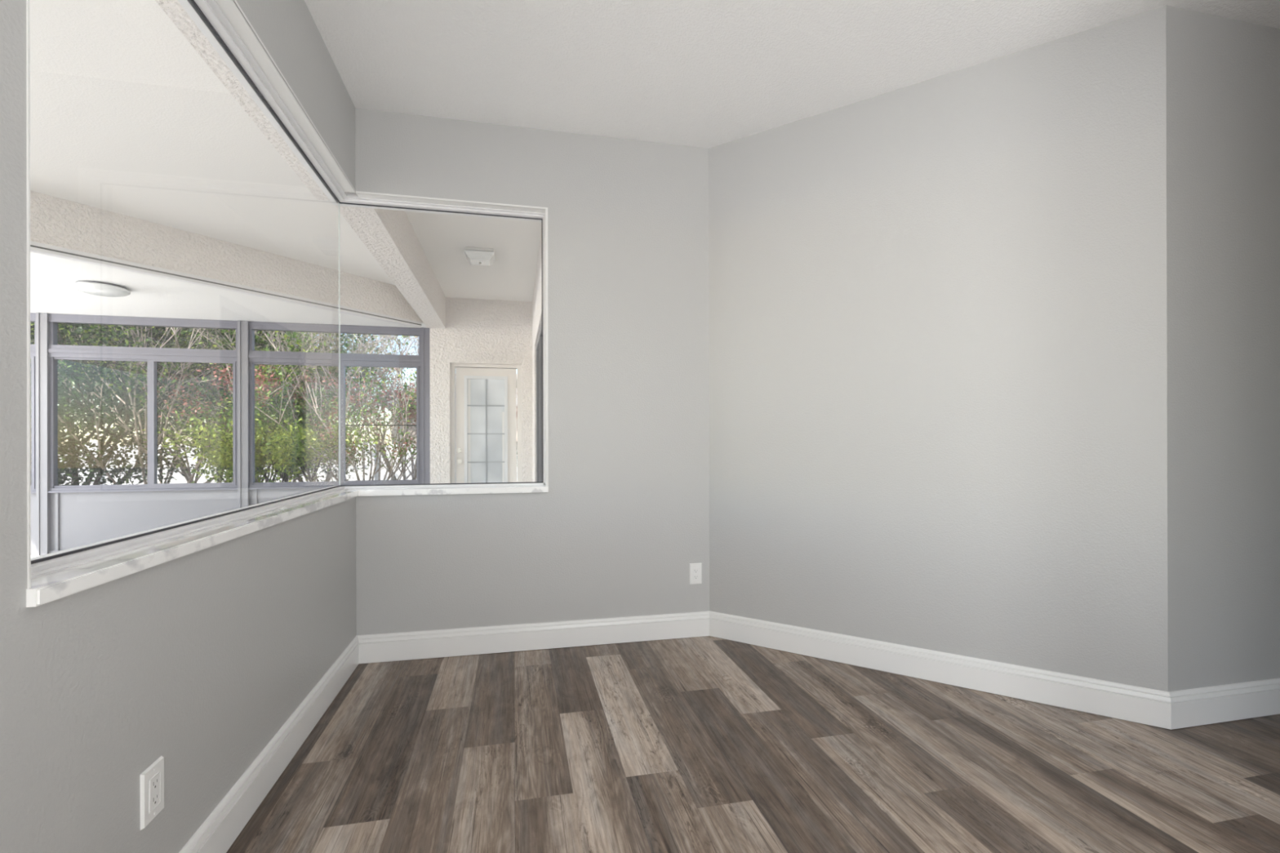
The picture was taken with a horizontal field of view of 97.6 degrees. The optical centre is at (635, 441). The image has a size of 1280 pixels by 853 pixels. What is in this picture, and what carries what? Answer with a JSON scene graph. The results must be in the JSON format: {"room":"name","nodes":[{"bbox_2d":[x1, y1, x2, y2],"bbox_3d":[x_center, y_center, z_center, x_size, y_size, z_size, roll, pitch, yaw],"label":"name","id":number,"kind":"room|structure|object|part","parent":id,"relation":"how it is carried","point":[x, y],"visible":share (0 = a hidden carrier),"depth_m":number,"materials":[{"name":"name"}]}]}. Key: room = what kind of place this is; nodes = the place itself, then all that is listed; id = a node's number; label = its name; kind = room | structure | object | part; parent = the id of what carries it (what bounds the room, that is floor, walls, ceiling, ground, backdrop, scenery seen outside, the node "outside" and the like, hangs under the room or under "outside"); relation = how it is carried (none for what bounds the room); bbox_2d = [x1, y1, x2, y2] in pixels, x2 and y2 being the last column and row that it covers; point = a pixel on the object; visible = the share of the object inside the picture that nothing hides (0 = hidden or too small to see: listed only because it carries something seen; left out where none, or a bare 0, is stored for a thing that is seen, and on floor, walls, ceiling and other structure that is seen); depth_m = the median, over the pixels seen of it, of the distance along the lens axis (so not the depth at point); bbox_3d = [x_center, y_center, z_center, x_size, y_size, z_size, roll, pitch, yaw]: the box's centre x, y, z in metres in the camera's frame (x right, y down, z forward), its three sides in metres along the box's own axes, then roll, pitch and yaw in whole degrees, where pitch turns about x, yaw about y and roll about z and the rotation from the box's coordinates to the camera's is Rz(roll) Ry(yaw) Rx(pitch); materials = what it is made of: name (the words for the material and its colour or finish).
{"room":"empty room","nodes":[
{"label":"empty room","id":0,"kind":"room"},
{"bbox_2d":[0,0,356,852],"bbox_3d":[-0.690,-0.282,-0.972,0.235,2.740,7.993,0,0,-12],"label":"wall","id":1,"kind":"structure","parent":0,"point":[196,661],"depth_m":1.21,"materials":[{"name":"grey paint"}]},
{"bbox_2d":[140,755,164,830],"bbox_3d":[-1.036,0.750,1.202,0.008,0.116,0.072,0,0,-12],"label":"wall outlet","id":2,"kind":"object","parent":1,"relation":"attached to","point":[152,780],"visible":1,"depth_m":1.19,"materials":[{"name":"white plastic"}]},
{"bbox_2d":[150,772,159,811],"bbox_3d":[-1.033,0.750,1.202,0.002,0.066,0.033,0,0,-12],"label":"receptacle","id":3,"kind":"object","parent":2,"relation":"attached to","point":[154,776],"depth_m":1.20,"materials":[{"name":"grey plastic"}]},
{"bbox_2d":[26,0,358,607],"bbox_3d":[-1.260,-0.497,1.888,0.166,1.524,2.061,0,0,-12],"label":"window","id":4,"kind":"structure","parent":1,"relation":"in","point":[52,576],"depth_m":1.62,"materials":[{"name":"white paint"}]},
{"bbox_3d":[-1.259,0.251,1.888,0.166,0.029,2.061,0,0,-12],"label":"sill","id":5,"kind":"part","parent":4,"relation":"part of","materials":[{"name":"white stone"}]},
{"bbox_2d":[178,635,359,852],"bbox_3d":[-0.565,1.018,-0.946,0.015,0.136,7.593,0,0,-12],"label":"baseboard","id":6,"kind":"structure","parent":1,"relation":"attached to","point":[220,830],"depth_m":1.74,"materials":[{"name":"white paint"}]},
{"bbox_2d":[30,252,426,328],"bbox_3d":[-4.672,-1.370,2.885,6.100,0.100,6.420,0,0,-12],"label":"ceiling","id":7,"kind":"structure","parent":0,"point":[52,278],"depth_m":5.26,"materials":[{"name":"white paint"}]},
{"bbox_2d":[71,280,130,297],"bbox_3d":[-4.511,-1.282,4.731,0.360,0.074,0.360,0,0,-12],"label":"ceiling light","id":8,"kind":"object","parent":7,"relation":"attached to","point":[93,287],"visible":1,"depth_m":4.65,"materials":[{"name":"white glass"}]},
{"bbox_2d":[30,240,421,328],"bbox_3d":[-4.517,-1.281,2.815,0.062,0.056,7.920,0,0,33],"label":"trim","id":9,"kind":"structure","parent":7,"relation":"attached to","point":[35,250],"depth_m":4.43,"materials":[{"name":"white wood"}]},
{"bbox_2d":[30,0,542,302],"bbox_3d":[-3.744,-1.693,1.224,7.610,0.100,9.980,0,0,-12],"label":"ceiling","id":10,"kind":"structure","parent":0,"point":[127,117],"depth_m":3.26,"materials":[{"name":"white paint"}]},
{"bbox_2d":[30,191,423,324],"bbox_3d":[-4.569,-1.475,2.884,0.200,0.330,7.980,0,0,33],"label":"beam","id":11,"kind":"structure","parent":10,"relation":"attached to","point":[55,221],"depth_m":4.41,"materials":[{"name":"white paint"}]},
{"bbox_2d":[335,205,445,328],"bbox_3d":[-1.888,-1.468,4.643,0.198,0.355,3.487,0,0,-12],"label":"beam","id":12,"kind":"structure","parent":10,"relation":"attached to","point":[389,236],"depth_m":4.12,"materials":[{"name":"white paint"}]},
{"bbox_2d":[464,246,494,266],"bbox_3d":[-1.351,-1.595,4.856,0.244,0.104,0.244,0,0,-12],"label":"ceiling light","id":13,"kind":"object","parent":10,"relation":"attached to","point":[474,255],"visible":1,"depth_m":4.76,"materials":[{"name":"white paint"}]},
{"bbox_2d":[429,297,532,483],"bbox_3d":[-1.803,-0.249,6.598,1.140,2.790,0.300,0,0,-12],"label":"wall","id":14,"kind":"structure","parent":0,"point":[477,331],"depth_m":6.44,"materials":[{"name":"white paint"}]},
{"bbox_2d":[248,321,421,505],"bbox_3d":[-3.363,-0.085,6.338,1.780,2.468,0.105,0,0,-12],"label":"window","id":15,"kind":"structure","parent":14,"relation":"in","point":[260,492],"depth_m":6.29,"materials":[{"name":"grey metal"}]},
{"bbox_3d":[-3.361,0.831,6.335,1.780,0.635,0.070,0,0,-12],"label":"kick panel","id":16,"kind":"part","parent":15,"relation":"part of","materials":[{"name":"silver metal"}]},
{"bbox_3d":[-3.751,-0.203,6.249,0.925,1.345,0.055,0,0,-12],"label":"meeting rail","id":17,"kind":"part","parent":15,"relation":"part of","materials":[{"name":"grey metal"}]},
{"bbox_3d":[-2.907,-0.205,6.416,0.795,1.345,0.026,0,0,-12],"label":"sliding sash","id":18,"kind":"part","parent":15,"relation":"part of","materials":[{"name":"clear glass"}]},
{"bbox_2d":[450,363,521,483],"bbox_3d":[-1.748,0.120,6.558,0.800,2.050,0.120,0,0,-12],"label":"door","id":19,"kind":"structure","parent":14,"relation":"in","point":[486,399],"depth_m":6.55,"materials":[{"name":"white paint"}]},
{"bbox_3d":[-2.033,0.226,6.460,0.059,0.059,0.050,0,0,-12],"label":"knob","id":20,"kind":"part","parent":19,"relation":"part of","materials":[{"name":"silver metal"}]},
{"bbox_3d":[-1.753,0.023,6.556,0.490,1.585,0.042,0,0,-12],"label":"lite frame","id":21,"kind":"part","parent":19,"relation":"part of","materials":[{"name":"white"}]},
{"bbox_3d":[-1.754,0.023,6.560,0.420,1.515,0.006,0,0,-12],"label":"glass","id":22,"kind":"part","parent":19,"relation":"part of","materials":[{"name":"white glass"}]},
{"bbox_2d":[355,107,709,635],"bbox_3d":[-0.506,-0.280,3.055,1.834,2.740,0.200,0,0,-12],"label":"wall","id":23,"kind":"structure","parent":0,"point":[621,521],"depth_m":3.00,"materials":[{"name":"grey paint"}]},
{"bbox_2d":[337,191,548,496],"bbox_3d":[-1.011,-0.497,2.912,1.089,1.524,0.166,0,0,-12],"label":"window","id":24,"kind":"structure","parent":23,"relation":"in","point":[359,199],"depth_m":2.93,"materials":[{"name":"white paint"}]},
{"bbox_3d":[-1.009,0.251,2.912,1.088,0.029,0.166,0,0,-12],"label":"sill","id":25,"kind":"part","parent":24,"relation":"part of","materials":[{"name":"white stone"}]},
{"bbox_2d":[356,610,709,663],"bbox_3d":[-0.481,1.020,2.950,1.834,0.136,0.015,0,0,-12],"label":"baseboard","id":26,"kind":"structure","parent":23,"relation":"attached to","point":[405,646],"depth_m":2.93,"materials":[{"name":"white paint"}]},
{"bbox_2d":[688,563,702,584],"bbox_3d":[0.334,0.737,3.130,0.072,0.116,0.008,0,0,-12],"label":"wall outlet","id":27,"kind":"object","parent":23,"relation":"attached to","point":[695,569],"visible":1,"depth_m":3.13,"materials":[{"name":"white plastic"}]},
{"bbox_2d":[693,568,698,579],"bbox_3d":[0.335,0.737,3.127,0.033,0.066,0.002,0,0,-12],"label":"receptacle","id":28,"kind":"object","parent":27,"relation":"attached to","point":[695,571],"depth_m":3.13,"materials":[{"name":"grey plastic"}]},
{"bbox_2d":[532,227,542,481],"bbox_3d":[-0.778,-0.253,5.036,0.200,2.790,3.787,0,0,-12],"label":"wall","id":29,"kind":"structure","parent":0,"point":[537,294],"depth_m":5.81,"materials":[{"name":"white paint"}]},
{"bbox_2d":[536,320,542,481],"bbox_3d":[-0.832,0.067,5.038,0.065,2.150,1.600,0,0,-12],"label":"door","id":30,"kind":"structure","parent":29,"relation":"in","point":[539,344],"depth_m":5.69,"materials":[{"name":"silver metal"}]},
{"bbox_3d":[-0.834,0.097,5.038,0.010,2.090,1.480,0,0,-12],"label":"glass","id":31,"kind":"part","parent":30,"relation":"part of","materials":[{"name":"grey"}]},
{"bbox_2d":[226,635,1279,852],"bbox_3d":[2.896,1.081,-0.199,7.136,0.001,7.983,0,0,-12],"label":"floor","id":32,"kind":"structure","parent":0,"point":[706,744],"depth_m":1.87,"materials":[{"name":"wood"}]},
{"bbox_2d":[304,0,1279,148],"bbox_3d":[2.726,-1.719,-0.228,7.162,0.120,7.993,0,0,-12],"label":"ceiling","id":33,"kind":"structure","parent":0,"point":[699,73],"depth_m":2.36,"materials":[{"name":"white paint"}]},
{"bbox_2d":[708,5,1168,691],"bbox_3d":[1.191,-0.284,2.735,1.346,2.740,1.546,0,0,-12],"label":"wall","id":34,"kind":"structure","parent":0,"point":[938,365],"depth_m":2.49,"materials":[{"name":"grey paint"}]},
{"bbox_2d":[709,610,1171,729],"bbox_3d":[1.213,1.016,2.629,1.910,0.136,0.015,0,0,33],"label":"baseboard","id":35,"kind":"structure","parent":34,"relation":"attached to","point":[1148,706],"depth_m":2.47,"materials":[{"name":"white paint"}]},
{"bbox_2d":[1165,5,1279,691],"bbox_3d":[3.741,-0.290,2.601,3.582,2.740,0.200,0,0,-12],"label":"wall","id":36,"kind":"structure","parent":0,"point":[1223,74],"depth_m":2.18,"materials":[{"name":"grey paint"}]},
{"bbox_2d":[1168,677,1279,729],"bbox_3d":[3.764,1.010,2.494,3.588,0.136,0.015,0,0,-12],"label":"baseboard","id":37,"kind":"structure","parent":36,"relation":"attached to","point":[1193,707],"depth_m":2.17,"materials":[{"name":"white paint"}]},
{"label":"outside","id":38,"kind":"structure","parent":0,"visible":0},
{"bbox_3d":[-15.079,1.276,22.305,100.000,0.040,90.000,0,0,-12],"label":"ground","id":39,"kind":"structure","parent":38,"visible":0},
{"bbox_2d":[30,329,188,439],"bbox_3d":[-16.729,-3.100,14.867,10.657,8.821,9.545,0,0,-16],"label":"tree","id":40,"kind":"object","parent":39,"relation":"on","point":[175,330],"visible":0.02,"depth_m":16.46,"materials":[{"name":"green plant"}]},
{"bbox_2d":[30,386,205,485],"bbox_3d":[-7.716,0.210,7.183,4.142,2.067,2.731,0,0,-12],"label":"shrub","id":41,"kind":"object","parent":39,"relation":"on","point":[72,462],"visible":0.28,"depth_m":7.29,"materials":[{"name":"green plant"}]},
{"bbox_2d":[64,338,223,444],"bbox_3d":[-13.787,-2.866,16.480,9.416,8.331,8.966,0,0,37],"label":"tree","id":42,"kind":"object","parent":39,"relation":"on","point":[168,428],"visible":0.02,"depth_m":16.72,"materials":[{"name":"green plant"}]},
{"bbox_2d":[30,322,284,485],"bbox_3d":[-8.182,-1.402,8.407,6.715,5.333,6.110,0,0,44],"label":"tree","id":43,"kind":"object","parent":39,"relation":"on","point":[75,378],"visible":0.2,"depth_m":7.49,"materials":[{"name":"green plant"}]},
{"bbox_2d":[30,325,382,483],"bbox_3d":[-7.992,-1.346,9.806,5.882,5.208,7.202,0,0,-7],"label":"shrub","id":44,"kind":"object","parent":39,"relation":"on","point":[187,475],"visible":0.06,"depth_m":9.63,"materials":[{"name":"green plant"}]},
{"bbox_2d":[30,323,413,484],"bbox_3d":[-6.432,-1.299,8.371,5.585,5.097,6.012,0,0,16],"label":"shrub","id":45,"kind":"object","parent":39,"relation":"on","point":[135,413],"visible":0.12,"depth_m":7.51,"materials":[{"name":"green plant"}]},
{"bbox_2d":[58,324,416,482],"bbox_3d":[-5.190,-0.532,8.393,4.592,3.549,4.254,0,0,-12],"label":"tree","id":46,"kind":"object","parent":39,"relation":"on","point":[298,341],"visible":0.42,"depth_m":7.90,"materials":[{"name":"green plant"}]},
{"bbox_2d":[57,324,417,482],"bbox_3d":[-6.296,-1.320,9.446,6.018,5.146,5.546,0,0,-34],"label":"tree","id":47,"kind":"object","parent":39,"relation":"on","point":[214,333],"visible":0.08,"depth_m":8.93,"materials":[{"name":"green plant"}]},
{"bbox_2d":[138,369,360,483],"bbox_3d":[-5.064,0.116,7.781,2.307,2.255,2.794,0,0,-20],"label":"shrub","id":48,"kind":"object","parent":39,"relation":"on","point":[290,450],"visible":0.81,"depth_m":7.21,"materials":[{"name":"green plant"}]},
{"bbox_2d":[111,330,405,437],"bbox_3d":[-10.807,-1.750,15.957,7.952,6.084,6.488,0,0,1],"label":"tree","id":49,"kind":"object","parent":39,"relation":"on","point":[269,331],"visible":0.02,"depth_m":16.01,"materials":[{"name":"green plant"}]},
{"bbox_2d":[57,441,517,484],"bbox_3d":[-12.345,0.624,13.249,25.500,1.240,0.260,0,0,-12],"label":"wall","id":50,"kind":"structure","parent":39,"relation":"on","point":[180,479],"depth_m":13.90,"materials":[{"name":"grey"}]},
{"bbox_2d":[187,331,418,481],"bbox_3d":[-5.637,-1.142,9.530,4.810,4.776,5.047,0,0,-5],"label":"tree","id":51,"kind":"object","parent":39,"relation":"on","point":[328,477],"visible":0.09,"depth_m":9.17,"materials":[{"name":"green plant"}]},
{"bbox_2d":[123,328,517,481],"bbox_3d":[-3.902,-1.120,8.496,6.018,4.724,4.579,0,0,-45],"label":"tree","id":52,"kind":"object","parent":39,"relation":"on","point":[403,450],"visible":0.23,"depth_m":8.02,"materials":[{"name":"green plant"}]},
{"bbox_2d":[279,331,517,481],"bbox_3d":[-4.163,-1.453,10.056,5.616,5.397,5.791,0,0,-12],"label":"tree","id":53,"kind":"object","parent":39,"relation":"on","point":[414,473],"visible":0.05,"depth_m":9.75,"materials":[{"name":"green plant"}]},
{"bbox_2d":[373,388,517,444],"bbox_3d":[-4.743,-0.926,25.577,11.400,4.320,9.000,0,0,-12],"label":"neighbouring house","id":54,"kind":"structure","parent":39,"relation":"on","point":[395,428],"depth_m":20.64,"materials":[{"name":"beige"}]},
{"bbox_3d":[-3.848,1.197,1.260,7.410,0.100,10.100,0,0,-12],"label":"floor","id":55,"kind":"structure","parent":39,"relation":"on","visible":0},
{"bbox_2d":[30,312,35,555],"bbox_3d":[-6.960,-0.077,5.546,1.755,2.468,0.085,0,0,-12],"label":"window","id":56,"kind":"structure","parent":55,"relation":"on","point":[33,315],"depth_m":5.70,"materials":[{"name":"grey metal"}]},
{"bbox_3d":[-6.512,-0.197,5.633,0.782,1.345,0.026,0,0,-12],"label":"sliding sash","id":57,"kind":"part","parent":56,"relation":"part of","materials":[{"name":"grey metal"}]},
{"bbox_3d":[-6.959,0.839,5.553,1.755,0.635,0.070,0,0,-12],"label":"kick panel","id":58,"kind":"part","parent":56,"relation":"part of","materials":[{"name":"silver metal"}]},
{"bbox_2d":[35,312,50,555],"bbox_3d":[-6.055,-0.079,5.741,0.095,2.468,0.108,0,0,-12],"label":"post","id":59,"kind":"object","parent":55,"relation":"on","point":[42,359],"visible":0.86,"depth_m":5.70,"materials":[{"name":"silver metal"}]},
{"bbox_2d":[47,313,237,553],"bbox_3d":[-5.169,-0.081,5.935,1.720,2.468,0.085,0,0,-12],"label":"window","id":60,"kind":"structure","parent":55,"relation":"on","point":[81,515],"depth_m":5.89,"materials":[{"name":"grey metal"}]},
{"bbox_3d":[-5.544,-0.199,5.859,0.895,1.345,0.055,0,0,-12],"label":"meeting rail","id":61,"kind":"part","parent":60,"relation":"part of","materials":[{"name":"grey metal"}]},
{"bbox_3d":[-5.168,0.835,5.942,1.720,0.635,0.070,0,0,-12],"label":"kick panel","id":62,"kind":"part","parent":60,"relation":"part of","materials":[{"name":"silver metal"}]},
{"bbox_3d":[-4.730,-0.201,6.020,0.765,1.345,0.026,0,0,-12],"label":"sliding sash","id":63,"kind":"part","parent":60,"relation":"part of","materials":[{"name":"grey metal"}]},
{"bbox_2d":[237,320,249,508],"bbox_3d":[-4.279,-0.083,6.127,0.100,2.468,0.108,0,0,-12],"label":"post","id":64,"kind":"object","parent":55,"relation":"on","point":[243,492],"visible":0.61,"depth_m":6.08,"materials":[{"name":"silver metal"}]},
{"bbox_2d":[421,327,430,484],"bbox_3d":[-2.435,-0.087,6.528,0.115,2.468,0.108,0,0,-12],"label":"post","id":65,"kind":"object","parent":55,"relation":"on","point":[425,348],"visible":0.54,"depth_m":6.48,"materials":[{"name":"grey metal"}]}
]}

